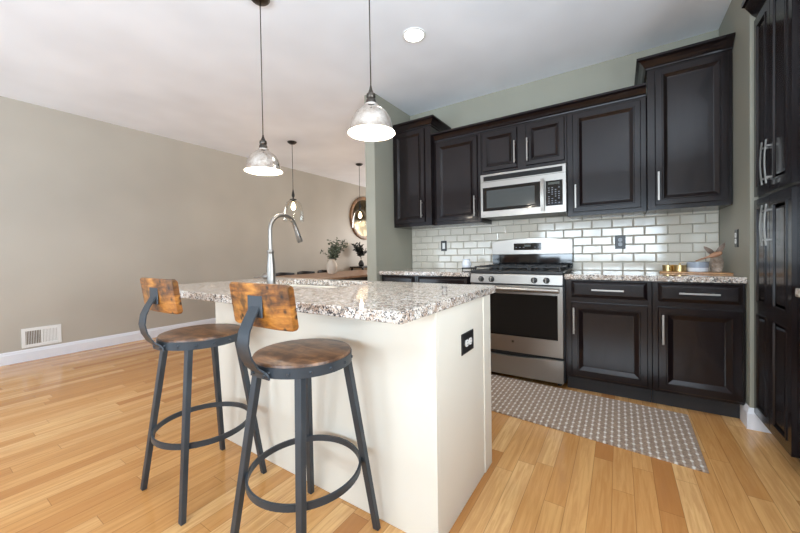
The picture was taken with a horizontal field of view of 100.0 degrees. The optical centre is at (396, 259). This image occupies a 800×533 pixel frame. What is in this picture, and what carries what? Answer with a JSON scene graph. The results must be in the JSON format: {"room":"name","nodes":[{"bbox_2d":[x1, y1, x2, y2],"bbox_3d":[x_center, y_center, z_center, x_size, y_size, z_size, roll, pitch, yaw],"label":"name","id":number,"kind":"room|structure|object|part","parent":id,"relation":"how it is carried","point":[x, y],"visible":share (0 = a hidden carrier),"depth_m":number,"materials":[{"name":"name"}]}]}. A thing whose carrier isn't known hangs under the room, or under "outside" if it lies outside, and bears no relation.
{"room":"kitchen","nodes":[
{"label":"kitchen","id":0,"kind":"room"},
{"bbox_2d":[0,96,366,353],"bbox_3d":[-2.972,-0.339,5.311,0.120,2.800,10.000,0,1,33],"label":"wall","id":1,"kind":"structure","parent":0,"point":[90,209],"depth_m":4.35,"materials":[{"name":"beige paint"}]},
{"bbox_2d":[21,324,61,348],"bbox_3d":[-3.935,0.851,3.720,0.011,0.208,0.309,0,1,33],"label":"air vent","id":2,"kind":"object","parent":1,"relation":"in","point":[44,335],"visible":1,"depth_m":3.71,"materials":[{"name":"white plastic"}]},
{"bbox_2d":[0,318,215,365],"bbox_3d":[-2.894,0.996,5.293,0.016,0.128,10.000,0,1,33],"label":"baseboard","id":3,"kind":"structure","parent":1,"relation":"attached to","point":[14,357],"depth_m":4.00,"materials":[{"name":"white paint"}]},
{"bbox_2d":[350,197,366,239],"bbox_3d":[-0.820,-1.026,8.427,0.040,1.070,1.070,0,1,33],"label":"round mirror","id":4,"kind":"object","parent":1,"relation":"attached to","point":[359,226],"visible":0.58,"depth_m":8.24,"materials":[{"name":"brown wood"}]},
{"bbox_3d":[-0.830,-1.026,8.433,0.016,0.910,0.910,0,1,33],"label":"glass","id":5,"kind":"part","parent":4,"relation":"part of","materials":[{"name":"mirror"}]},
{"bbox_2d":[0,0,731,186],"bbox_3d":[-0.173,-1.797,3.425,6.945,0.080,10.300,0,1,33],"label":"ceiling","id":6,"kind":"structure","parent":0,"point":[189,71],"depth_m":2.86,"materials":[{"name":"paint"}]},
{"bbox_2d":[244,0,282,175],"bbox_3d":[-0.895,-1.154,2.222,0.244,1.146,0.244,0,1,33],"label":"pendant light","id":7,"kind":"object","parent":6,"relation":"hanging from","point":[263,162],"visible":1,"depth_m":2.21,"materials":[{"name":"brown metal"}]},
{"bbox_3d":[-0.897,-1.262,2.220,0.006,0.870,0.006,0,1,33],"label":"cord","id":8,"kind":"part","parent":7,"relation":"part of","materials":[{"name":"brown metal"}]},
{"bbox_3d":[-0.887,-0.659,2.229,0.244,0.155,0.244,0,1,33],"label":"lamp shade","id":9,"kind":"part","parent":7,"relation":"part of","materials":[{"name":"clear glass"}]},
{"bbox_2d":[287,140,296,209],"bbox_3d":[-1.565,-1.163,5.044,0.308,1.190,0.308,0,1,33],"label":"glass pendant","id":10,"kind":"object","parent":6,"relation":"hanging from","point":[293,207],"visible":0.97,"depth_m":5.03,"materials":[{"name":"black metal"}]},
{"bbox_2d":[290,190,296,201],"bbox_3d":[-1.562,-0.953,5.047,0.100,0.188,0.100,0,1,33],"label":"socket","id":11,"kind":"object","parent":10,"relation":"attached to","point":[293,195],"depth_m":5.03,"materials":[{"name":"black metal"}]},
{"bbox_3d":[-1.560,-0.797,5.049,0.068,0.121,0.068,0,1,33],"label":"bulb","id":12,"kind":"part","parent":10,"relation":"part of","materials":[{"name":"white glass"}]},
{"bbox_2d":[356,163,362,217],"bbox_3d":[-0.703,-1.196,6.331,0.308,1.190,0.308,0,1,33],"label":"glass pendant","id":13,"kind":"object","parent":6,"relation":"hanging from","point":[357,164],"visible":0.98,"depth_m":6.32,"materials":[{"name":"white"}]},
{"bbox_2d":[348,0,394,141],"bbox_3d":[-0.139,-1.187,1.710,0.244,1.090,0.244,0,1,33],"label":"pendant light","id":14,"kind":"object","parent":6,"relation":"hanging from","point":[370,122],"visible":1,"depth_m":1.70,"materials":[{"name":"brown metal"}]},
{"bbox_3d":[-0.141,-1.295,1.708,0.006,0.814,0.006,0,1,33],"label":"cord","id":15,"kind":"part","parent":14,"relation":"part of","materials":[{"name":"brown metal"}]},
{"bbox_3d":[-0.132,-0.720,1.717,0.244,0.155,0.244,0,1,33],"label":"lamp shade","id":16,"kind":"part","parent":14,"relation":"part of","materials":[{"name":"clear glass"}]},
{"bbox_3d":[-0.131,-0.714,1.717,0.062,0.096,0.062,0,1,33],"label":"bulb","id":17,"kind":"part","parent":14,"relation":"part of","materials":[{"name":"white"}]},
{"bbox_2d":[402,27,425,42],"bbox_3d":[0.132,-1.746,2.621,0.184,0.007,0.184,0,1,33],"label":"recessed light","id":18,"kind":"object","parent":6,"relation":"in","point":[414,34],"visible":1,"depth_m":2.62,"materials":[{"name":"white plastic"}]},
{"bbox_2d":[364,94,411,280],"bbox_3d":[1.086,-0.410,5.655,0.123,2.800,4.951,0,1,33],"label":"wall","id":19,"kind":"structure","parent":0,"point":[389,247],"depth_m":3.67,"materials":[{"name":"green paint"}]},
{"bbox_2d":[392,115,450,229],"bbox_3d":[0.276,-0.932,3.819,0.550,1.137,0.452,0,1,33],"label":"upper cabinet","id":20,"kind":"object","parent":19,"relation":"attached to","point":[413,145],"visible":0.92,"depth_m":3.67,"materials":[{"name":"brown wood"}]},
{"bbox_3d":[0.131,-0.902,3.709,0.390,1.008,0.024,0,1,33],"label":"door","id":21,"kind":"part","parent":20,"relation":"part of","materials":[{"name":"brown wood"}]},
{"bbox_3d":[0.267,-1.461,3.811,0.550,0.078,0.452,0,1,33],"label":"crown","id":22,"kind":"part","parent":20,"relation":"part of","materials":[{"name":"brown wood"}]},
{"bbox_2d":[0,337,799,532],"bbox_3d":[-0.127,1.072,3.467,6.945,0.060,10.300,0,1,33],"label":"floor","id":23,"kind":"structure","parent":0,"point":[74,427],"depth_m":1.65,"materials":[{"name":"brown wood"}]},
{"bbox_2d":[138,277,266,525],"bbox_3d":[-0.953,0.581,1.617,0.420,1.002,0.457,0,1,33],"label":"bar stool","id":24,"kind":"object","parent":23,"relation":"on","point":[159,295],"visible":0.89,"depth_m":1.50,"materials":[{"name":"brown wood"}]},
{"bbox_3d":[-1.059,0.160,1.461,0.078,0.072,0.005,0,1,33],"label":"mount plate","id":25,"kind":"part","parent":24,"relation":"part of","materials":[{"name":"grey metal"}]},
{"bbox_3d":[-1.149,0.734,1.594,0.144,0.705,0.037,-1,1,-10],"label":"leg","id":26,"kind":"part","parent":24,"relation":"part of","materials":[{"name":"grey metal"}]},
{"bbox_3d":[-1.048,0.158,1.477,0.318,0.148,0.052,0,1,33],"label":"backrest","id":27,"kind":"part","parent":24,"relation":"part of","materials":[{"name":"brown wood"}]},
{"bbox_3d":[-0.897,0.732,1.428,0.037,0.705,0.144,-1,1,-13],"label":"leg","id":28,"kind":"part","parent":24,"relation":"part of","materials":[{"name":"grey metal"}]},
{"bbox_3d":[-0.947,0.362,1.629,0.356,0.030,0.356,0,1,33],"label":"seat","id":29,"kind":"part","parent":24,"relation":"part of","materials":[{"name":"brown wood"}]},
{"bbox_3d":[-0.985,0.727,1.842,0.037,0.705,0.144,-1,1,-13],"label":"leg","id":30,"kind":"part","parent":24,"relation":"part of","materials":[{"name":"grey metal"}]},
{"bbox_3d":[-0.733,0.726,1.676,0.144,0.705,0.037,-1,1,-10],"label":"leg","id":31,"kind":"part","parent":24,"relation":"part of","materials":[{"name":"grey metal"}]},
{"bbox_2d":[276,272,294,275],"bbox_3d":[-1.930,0.638,5.990,0.460,0.798,0.433,0,1,33],"label":"dining chair","id":32,"kind":"object","parent":23,"relation":"on","point":[279,273],"visible":0.12,"depth_m":6.14,"materials":[{"name":"brown wood"}]},
{"bbox_2d":[229,282,380,532],"bbox_3d":[-0.361,0.577,1.260,0.420,1.002,0.457,0,1,33],"label":"bar stool","id":33,"kind":"object","parent":23,"relation":"on","point":[269,306],"visible":1,"depth_m":1.15,"materials":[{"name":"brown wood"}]},
{"bbox_3d":[-0.557,0.729,1.236,0.144,0.705,0.037,-1,1,-10],"label":"leg","id":34,"kind":"part","parent":33,"relation":"part of","materials":[{"name":"grey metal"}]},
{"bbox_3d":[-0.467,0.155,1.104,0.078,0.072,0.005,0,1,33],"label":"mount plate","id":35,"kind":"part","parent":33,"relation":"part of","materials":[{"name":"grey metal"}]},
{"bbox_3d":[-0.457,0.154,1.120,0.318,0.148,0.052,0,1,33],"label":"backrest","id":36,"kind":"part","parent":33,"relation":"part of","materials":[{"name":"brown wood"}]},
{"bbox_3d":[-0.305,0.728,1.070,0.037,0.705,0.144,-1,1,-13],"label":"leg","id":37,"kind":"part","parent":33,"relation":"part of","materials":[{"name":"grey metal"}]},
{"bbox_3d":[-0.355,0.358,1.272,0.356,0.030,0.356,0,1,33],"label":"seat","id":38,"kind":"part","parent":33,"relation":"part of","materials":[{"name":"brown wood"}]},
{"bbox_3d":[-0.393,0.723,1.485,0.037,0.705,0.144,-1,1,-13],"label":"leg","id":39,"kind":"part","parent":33,"relation":"part of","materials":[{"name":"grey metal"}]},
{"bbox_3d":[-0.141,0.721,1.318,0.144,0.705,0.037,-1,1,-10],"label":"leg","id":40,"kind":"part","parent":33,"relation":"part of","materials":[{"name":"grey metal"}]},
{"bbox_2d":[297,271,314,274],"bbox_3d":[-1.654,0.627,6.407,0.460,0.798,0.433,0,1,33],"label":"dining chair","id":41,"kind":"object","parent":23,"relation":"on","point":[299,272],"visible":0.18,"depth_m":6.57,"materials":[{"name":"brown wood"}]},
{"bbox_2d":[276,270,366,280],"bbox_3d":[-1.002,0.642,6.252,1.330,0.744,2.700,0,1,33],"label":"dining table","id":42,"kind":"object","parent":23,"relation":"on","point":[354,274],"visible":0.13,"depth_m":5.74,"materials":[{"name":"brown wood"}]},
{"bbox_2d":[326,259,336,273],"bbox_3d":[-1.205,0.134,6.193,0.204,0.280,0.204,0,1,33],"label":"ceramic vase","id":43,"kind":"object","parent":42,"relation":"on","point":[331,266],"visible":0.98,"depth_m":6.12,"materials":[{"name":"white ceramic"}]},
{"bbox_2d":[320,237,347,259],"bbox_3d":[-1.081,-0.113,6.324,0.516,0.626,0.573,0,1,33],"label":"branches","id":44,"kind":"object","parent":43,"relation":"in","point":[334,250],"visible":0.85,"depth_m":6.21,"materials":[{"name":"green plant"}]},
{"bbox_2d":[215,284,491,532],"bbox_3d":[-0.310,0.630,1.898,1.507,0.875,0.614,0,1,33],"label":"kitchen island","id":45,"kind":"object","parent":23,"relation":"on","point":[425,406],"visible":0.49,"depth_m":1.40,"materials":[{"name":"beige paint"}]},
{"bbox_2d":[178,277,495,323],"bbox_3d":[-0.512,0.176,1.926,1.880,0.038,0.936,0,1,33],"label":"island countertop","id":46,"kind":"structure","parent":45,"relation":"on","point":[378,301],"depth_m":1.48,"materials":[{"name":"stone"}]},
{"bbox_2d":[254,213,302,283],"bbox_3d":[-0.738,-0.060,2.087,0.190,0.436,0.267,0,1,33],"label":"faucet","id":47,"kind":"object","parent":46,"relation":"on","point":[270,275],"visible":0.88,"depth_m":1.96,"materials":[{"name":"silver metal"}]},
{"bbox_3d":[-0.692,-0.167,2.039,0.024,0.223,0.207,0,1,33],"label":"spout","id":48,"kind":"part","parent":47,"relation":"part of","materials":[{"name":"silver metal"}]},
{"bbox_2d":[288,284,342,286],"bbox_3d":[-0.577,0.288,2.181,0.793,0.192,0.433,0,1,33],"label":"sink","id":49,"kind":"object","parent":46,"relation":"in","point":[288,284],"visible":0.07,"depth_m":2.42,"materials":[{"name":"silver metal"}]},
{"bbox_2d":[461,329,473,355],"bbox_3d":[0.313,0.364,1.475,0.009,0.090,0.134,0,1,33],"label":"power outlet","id":50,"kind":"object","parent":45,"relation":"attached to","point":[467,339],"visible":1,"depth_m":1.46,"materials":[{"name":"black plastic"}]},
{"bbox_2d":[350,266,366,270],"bbox_3d":[-0.592,0.568,8.419,0.375,0.814,1.330,0,1,33],"label":"console table","id":51,"kind":"object","parent":23,"relation":"on","point":[351,267],"visible":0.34,"depth_m":7.88,"materials":[{"name":"black wood"}]},
{"bbox_3d":[-0.853,0.099,7.997,0.140,0.144,0.140,0,1,33],"label":"vase","id":52,"kind":"object","parent":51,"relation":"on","visible":0},
{"bbox_2d":[352,242,366,258],"bbox_3d":[-0.875,-0.182,7.963,0.380,0.480,0.341,0,1,33],"label":"plant","id":53,"kind":"object","parent":52,"relation":"in","point":[359,249],"visible":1,"depth_m":7.96,"materials":[{"name":"green plant"}]},
{"bbox_2d":[382,275,416,282],"bbox_3d":[0.191,0.595,3.755,0.425,0.874,0.717,0,1,33],"label":"base cabinet","id":54,"kind":"object","parent":23,"relation":"on","point":[390,278],"visible":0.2,"depth_m":3.47,"materials":[{"name":"brown wood"}]},
{"bbox_3d":[0.012,0.238,3.483,0.378,0.126,0.021,0,1,33],"label":"drawer","id":55,"kind":"part","parent":54,"relation":"part of","materials":[{"name":"brown wood"}]},
{"bbox_2d":[379,268,476,276],"bbox_3d":[0.418,0.136,3.606,1.011,0.038,0.696,0,1,33],"label":"countertop","id":56,"kind":"structure","parent":54,"relation":"on","point":[410,271],"depth_m":3.39,"materials":[{"name":"stone"}]},
{"bbox_3d":[0.753,0.101,3.497,0.159,0.024,0.159,0,1,33],"label":"trivet","id":57,"kind":"object","parent":56,"relation":"on","visible":0},
{"bbox_2d":[462,259,470,267],"bbox_3d":[0.728,0.043,3.524,0.100,0.090,0.100,0,1,33],"label":"creamer","id":58,"kind":"object","parent":57,"relation":"on","point":[466,263],"visible":1,"depth_m":3.49,"materials":[{"name":"white ceramic"}]},
{"bbox_2d":[416,275,470,284],"bbox_3d":[0.604,0.592,3.482,0.560,0.874,0.717,0,1,33],"label":"base cabinet","id":59,"kind":"object","parent":23,"relation":"on","point":[419,279],"visible":0.16,"depth_m":3.19,"materials":[{"name":"brown wood"}]},
{"bbox_2d":[470,238,572,385],"bbox_3d":[1.155,0.410,3.090,0.772,1.232,0.738,0,1,33],"label":"gas range","id":60,"kind":"object","parent":23,"relation":"on","point":[528,303],"visible":0.92,"depth_m":2.83,"materials":[{"name":"silver metal"}]},
{"bbox_3d":[0.988,0.168,2.844,0.756,0.081,0.042,0,1,33],"label":"control panel","id":61,"kind":"part","parent":60,"relation":"part of","materials":[{"name":"silver metal"}]},
{"bbox_3d":[0.991,0.214,2.849,0.748,0.010,0.024,0,1,33],"label":"door trim","id":62,"kind":"part","parent":60,"relation":"part of","materials":[{"name":"silver metal"}]},
{"bbox_3d":[0.996,0.504,2.852,0.756,0.566,0.034,0,1,33],"label":"oven door","id":63,"kind":"part","parent":60,"relation":"part of","materials":[{"name":"silver metal"}]},
{"bbox_2d":[471,268,571,274],"bbox_3d":[1.148,0.107,3.086,0.758,0.028,0.590,0,1,33],"label":"cooktop","id":64,"kind":"object","parent":60,"relation":"in","point":[486,271],"depth_m":2.88,"materials":[{"name":"black metal"}]},
{"bbox_3d":[0.981,0.471,2.839,0.690,0.356,0.002,0,1,33],"label":"glass","id":65,"kind":"part","parent":60,"relation":"part of","materials":[{"name":"black glass"}]},
{"bbox_3d":[0.960,0.251,2.811,0.720,0.037,0.063,0,1,33],"label":"handle","id":66,"kind":"part","parent":60,"relation":"part of","materials":[{"name":"silver metal"}]},
{"bbox_3d":[1.001,0.897,2.856,0.756,0.181,0.030,0,1,33],"label":"drawer","id":67,"kind":"part","parent":60,"relation":"part of","materials":[{"name":"silver metal"}]},
{"bbox_3d":[1.300,-0.126,3.350,0.262,0.068,0.002,0,1,33],"label":"clock panel","id":68,"kind":"part","parent":60,"relation":"part of","materials":[{"name":"black glass"}]},
{"bbox_2d":[491,374,708,473],"bbox_3d":[0.979,1.034,2.460,1.855,0.009,0.693,0,1,37],"label":"runner rug","id":69,"kind":"object","parent":23,"relation":"on","point":[665,435],"visible":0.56,"depth_m":2.16,"materials":[{"name":"grey fabric"}]},
{"bbox_2d":[566,279,651,401],"bbox_3d":[1.722,0.585,2.744,0.540,0.874,0.717,0,1,33],"label":"base cabinet","id":70,"kind":"object","parent":23,"relation":"on","point":[609,322],"visible":0.97,"depth_m":2.47,"materials":[{"name":"brown wood"}]},
{"bbox_3d":[1.355,0.471,2.573,0.011,0.201,0.031,0,1,33],"label":"handle","id":71,"kind":"part","parent":70,"relation":"part of","materials":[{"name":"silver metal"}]},
{"bbox_3d":[1.534,0.229,2.448,0.201,0.011,0.031,0,1,33],"label":"handle","id":72,"kind":"part","parent":70,"relation":"part of","materials":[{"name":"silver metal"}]},
{"bbox_3d":[1.547,0.228,2.469,0.474,0.126,0.021,0,1,33],"label":"drawer","id":73,"kind":"part","parent":70,"relation":"part of","materials":[{"name":"brown wood"}]},
{"bbox_3d":[1.553,0.613,2.473,0.474,0.568,0.024,0,1,33],"label":"door","id":74,"kind":"part","parent":70,"relation":"part of","materials":[{"name":"brown wood"}]},
{"bbox_2d":[565,270,746,283],"bbox_3d":[1.913,0.126,2.619,1.008,0.038,0.696,0,1,33],"label":"countertop","id":75,"kind":"structure","parent":70,"relation":"on","point":[623,275],"depth_m":2.36,"materials":[{"name":"stone"}]},
{"bbox_2d":[659,271,733,274],"bbox_3d":[2.208,0.098,2.492,0.194,0.011,0.428,-2,1,-39],"label":"wooden board","id":76,"kind":"object","parent":75,"relation":"on","point":[686,272],"visible":0.91,"depth_m":2.40,"materials":[{"name":"brown wood"}]},
{"bbox_2d":[662,265,672,270],"bbox_3d":[2.100,0.069,2.601,0.070,0.048,0.070,0,1,33],"label":"candle tin","id":77,"kind":"object","parent":76,"relation":"on","point":[664,267],"visible":0.88,"depth_m":2.58,"materials":[{"name":"gold metal"}]},
{"bbox_2d":[673,263,686,271],"bbox_3d":[2.139,0.060,2.539,0.082,0.065,0.082,0,1,33],"label":"candle tin","id":78,"kind":"object","parent":76,"relation":"on","point":[677,268],"visible":0.99,"depth_m":2.51,"materials":[{"name":"gold metal"}]},
{"bbox_2d":[687,262,708,271],"bbox_3d":[2.224,0.057,2.482,0.124,0.070,0.124,0,1,33],"label":"serving bowl","id":79,"kind":"object","parent":76,"relation":"on","point":[691,266],"visible":1,"depth_m":2.44,"materials":[{"name":"white ceramic"}]},
{"bbox_2d":[695,251,721,260],"bbox_3d":[2.241,-0.019,2.412,0.144,0.074,0.036,0,1,33],"label":"wooden scoop","id":80,"kind":"object","parent":79,"relation":"on","point":[715,254],"visible":1,"depth_m":2.39,"materials":[{"name":"beige wood"}]},
{"bbox_2d":[704,243,724,271],"bbox_3d":[2.301,-0.013,2.428,0.101,0.209,0.080,-1,1,-8],"label":"ornament","id":81,"kind":"object","parent":76,"relation":"on","point":[716,263],"visible":0.93,"depth_m":2.41,"materials":[{"name":"grey wood"}]},
{"bbox_2d":[652,281,745,418],"bbox_3d":[2.141,0.582,2.467,0.461,0.874,0.717,0,1,33],"label":"base cabinet","id":82,"kind":"object","parent":23,"relation":"on","point":[698,328],"visible":0.98,"depth_m":2.20,"materials":[{"name":"brown wood"}]},
{"bbox_3d":[1.804,0.478,2.277,0.011,0.201,0.031,0,1,33],"label":"handle","id":83,"kind":"part","parent":82,"relation":"part of","materials":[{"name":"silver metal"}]},
{"bbox_3d":[1.953,0.226,2.171,0.201,0.011,0.031,0,1,33],"label":"handle","id":84,"kind":"part","parent":82,"relation":"part of","materials":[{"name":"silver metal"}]},
{"bbox_3d":[1.967,0.226,2.192,0.416,0.126,0.021,0,1,33],"label":"drawer","id":85,"kind":"part","parent":82,"relation":"part of","materials":[{"name":"brown wood"}]},
{"bbox_3d":[1.972,0.611,2.196,0.416,0.568,0.024,0,1,33],"label":"door","id":86,"kind":"part","parent":82,"relation":"part of","materials":[{"name":"brown wood"}]},
{"bbox_2d":[741,0,799,460],"bbox_3d":[2.189,-0.246,1.575,0.676,2.554,0.650,0,1,33],"label":"pantry cabinet","id":87,"kind":"object","parent":23,"relation":"on","point":[777,22],"visible":1,"depth_m":1.70,"materials":[{"name":"brown wood"}]},
{"bbox_3d":[1.916,-1.464,1.723,0.070,0.115,0.648,0,1,33],"label":"crown","id":88,"kind":"part","parent":87,"relation":"part of","materials":[{"name":"brown wood"}]},
{"bbox_3d":[2.075,0.289,1.902,0.023,1.270,0.242,0,1,33],"label":"door","id":89,"kind":"part","parent":87,"relation":"part of","materials":[{"name":"brown wood"}]},
{"bbox_3d":[1.995,-0.183,1.828,0.032,0.221,0.009,0,1,33],"label":"handle","id":90,"kind":"part","parent":87,"relation":"part of","materials":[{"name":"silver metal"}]},
{"bbox_3d":[2.056,-0.883,1.885,0.023,1.035,0.242,0,1,33],"label":"door","id":91,"kind":"part","parent":87,"relation":"part of","materials":[{"name":"brown wood"}]},
{"bbox_3d":[1.990,-0.518,1.823,0.032,0.231,0.009,0,1,33],"label":"handle","id":92,"kind":"part","parent":87,"relation":"part of","materials":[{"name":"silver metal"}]},
{"bbox_3d":[1.960,-0.182,1.775,0.032,0.221,0.009,0,1,33],"label":"handle","id":93,"kind":"part","parent":87,"relation":"part of","materials":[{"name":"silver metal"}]},
{"bbox_3d":[1.955,-0.517,1.770,0.032,0.231,0.009,0,1,33],"label":"handle","id":94,"kind":"part","parent":87,"relation":"part of","materials":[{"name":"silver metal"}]},
{"bbox_3d":[1.930,0.295,1.683,0.023,1.270,0.272,0,1,33],"label":"door","id":95,"kind":"part","parent":87,"relation":"part of","materials":[{"name":"brown wood"}]},
{"bbox_3d":[1.911,-0.877,1.665,0.023,1.035,0.272,0,1,33],"label":"door","id":96,"kind":"part","parent":87,"relation":"part of","materials":[{"name":"brown wood"}]},
{"bbox_3d":[1.794,0.611,0.926,0.630,0.874,0.896,0,1,33],"label":"base cabinet","id":97,"kind":"object","parent":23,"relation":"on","visible":0},
{"bbox_2d":[795,288,799,297],"bbox_3d":[1.775,0.153,0.923,0.653,0.038,0.890,0,1,33],"label":"countertop","id":98,"kind":"structure","parent":97,"relation":"on","point":[797,290],"depth_m":1.45,"materials":[{"name":"stone"}]},
{"bbox_2d":[480,163,567,219],"bbox_3d":[1.226,-0.618,3.224,0.758,0.418,0.410,0,1,33],"label":"microwave","id":99,"kind":"object","parent":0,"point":[538,191],"visible":0.99,"depth_m":3.07,"materials":[{"name":"silver metal"}]},
{"bbox_3d":[1.285,-0.568,2.966,0.030,0.286,0.042,0,1,33],"label":"handle","id":100,"kind":"part","parent":99,"relation":"part of","materials":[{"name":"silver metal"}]},
{"bbox_3d":[1.372,-0.580,2.932,0.136,0.220,0.003,0,1,33],"label":"control panel","id":101,"kind":"part","parent":99,"relation":"part of","materials":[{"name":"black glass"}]},
{"bbox_2d":[410,29,718,220],"bbox_3d":[1.388,-0.383,3.456,2.805,2.800,0.120,0,1,33],"label":"wall","id":102,"kind":"structure","parent":0,"point":[617,73],"depth_m":3.27,"materials":[{"name":"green paint"}]},
{"bbox_2d":[434,132,491,226],"bbox_3d":[0.694,-0.825,3.594,0.522,0.917,0.372,0,1,33],"label":"upper cabinet","id":103,"kind":"object","parent":102,"relation":"attached to","point":[457,161],"visible":0.96,"depth_m":3.46,"materials":[{"name":"brown wood"}]},
{"bbox_3d":[0.611,-0.816,3.470,0.453,0.834,0.024,0,1,33],"label":"door","id":104,"kind":"part","parent":103,"relation":"part of","materials":[{"name":"brown wood"}]},
{"bbox_3d":[0.772,-0.531,3.345,0.011,0.201,0.031,0,1,33],"label":"handle","id":105,"kind":"part","parent":103,"relation":"part of","materials":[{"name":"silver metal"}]},
{"bbox_2d":[431,83,645,142],"bbox_3d":[1.144,-1.298,3.082,1.839,0.078,0.066,0,1,33],"label":"crown molding","id":106,"kind":"structure","parent":103,"relation":"attached to","point":[636,91],"depth_m":2.96,"materials":[{"name":"brown wood"}]},
{"bbox_2d":[481,114,566,174],"bbox_3d":[1.228,-1.058,3.235,0.762,0.459,0.372,0,1,33],"label":"upper cabinet","id":107,"kind":"object","parent":102,"relation":"attached to","point":[542,142],"visible":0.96,"depth_m":3.10,"materials":[{"name":"brown wood"}]},
{"bbox_3d":[0.980,-1.047,3.221,0.331,0.375,0.024,0,1,33],"label":"door","id":108,"kind":"part","parent":107,"relation":"part of","materials":[{"name":"brown wood"}]},
{"bbox_3d":[1.091,-1.001,3.122,0.011,0.206,0.031,0,1,33],"label":"handle","id":109,"kind":"part","parent":107,"relation":"part of","materials":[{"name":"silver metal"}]},
{"bbox_3d":[1.317,-1.050,2.998,0.320,0.375,0.024,0,1,33],"label":"door","id":110,"kind":"part","parent":107,"relation":"part of","materials":[{"name":"brown wood"}]},
{"bbox_2d":[412,210,718,271],"bbox_3d":[1.355,-0.146,3.403,2.803,0.530,0.014,0,1,33],"label":"tile backsplash","id":111,"kind":"structure","parent":102,"relation":"attached to","point":[653,241],"depth_m":3.07,"materials":[{"name":"tile"}]},
{"bbox_2d":[441,241,446,250],"bbox_3d":[0.546,-0.154,3.922,0.072,0.118,0.009,0,1,33],"label":"light switch","id":112,"kind":"object","parent":111,"relation":"attached to","point":[443,243],"visible":1,"depth_m":3.92,"materials":[{"name":"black plastic"}]},
{"bbox_2d":[615,235,625,248],"bbox_3d":[1.979,-0.151,2.975,0.078,0.118,0.009,0,1,33],"label":"power outlet","id":113,"kind":"object","parent":111,"relation":"attached to","point":[620,240],"visible":1,"depth_m":2.97,"materials":[{"name":"black plastic"}]},
{"bbox_2d":[567,96,646,218],"bbox_3d":[1.783,-0.832,2.874,0.552,0.917,0.372,0,1,33],"label":"upper cabinet","id":114,"kind":"object","parent":102,"relation":"attached to","point":[606,144],"visible":1,"depth_m":2.74,"materials":[{"name":"brown wood"}]},
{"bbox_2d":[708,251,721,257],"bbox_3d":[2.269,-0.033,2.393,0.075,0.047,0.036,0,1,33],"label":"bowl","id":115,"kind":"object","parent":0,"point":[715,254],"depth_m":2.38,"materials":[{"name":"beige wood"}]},
{"bbox_2d":[719,0,757,407],"bbox_3d":[2.672,-0.385,2.164,0.762,2.800,0.861,0,1,33],"label":"wall","id":116,"kind":"structure","parent":0,"point":[739,261],"depth_m":2.10,"materials":[{"name":"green paint"}]},
{"bbox_2d":[634,32,735,214],"bbox_3d":[2.160,-0.944,2.575,0.536,1.137,0.452,0,1,33],"label":"upper cabinet","id":117,"kind":"object","parent":116,"relation":"attached to","point":[689,116],"visible":0.95,"depth_m":2.41,"materials":[{"name":"brown wood"}]},
{"bbox_3d":[1.944,-0.543,2.494,0.011,0.211,0.031,0,1,33],"label":"handle","id":118,"kind":"part","parent":117,"relation":"part of","materials":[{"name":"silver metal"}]},
{"bbox_3d":[2.151,-1.473,2.567,0.536,0.078,0.452,0,1,33],"label":"crown","id":119,"kind":"part","parent":117,"relation":"part of","materials":[{"name":"brown wood"}]},
{"bbox_3d":[2.102,-0.909,2.407,0.400,1.010,0.024,0,1,33],"label":"door","id":120,"kind":"part","parent":117,"relation":"part of","materials":[{"name":"brown wood"}]},
{"bbox_2d":[734,229,738,246],"bbox_3d":[2.259,-0.139,2.236,0.009,0.118,0.072,0,1,33],"label":"power outlet","id":121,"kind":"object","parent":116,"relation":"attached to","point":[736,232],"visible":1,"depth_m":2.22,"materials":[{"name":"black plastic"}]},
{"bbox_2d":[740,403,771,433],"bbox_3d":[2.430,0.960,1.907,0.658,0.128,0.141,0,1,33],"label":"baseboard","id":122,"kind":"structure","parent":116,"relation":"attached to","point":[751,421],"depth_m":2.02,"materials":[{"name":"white paint"}]}
]}

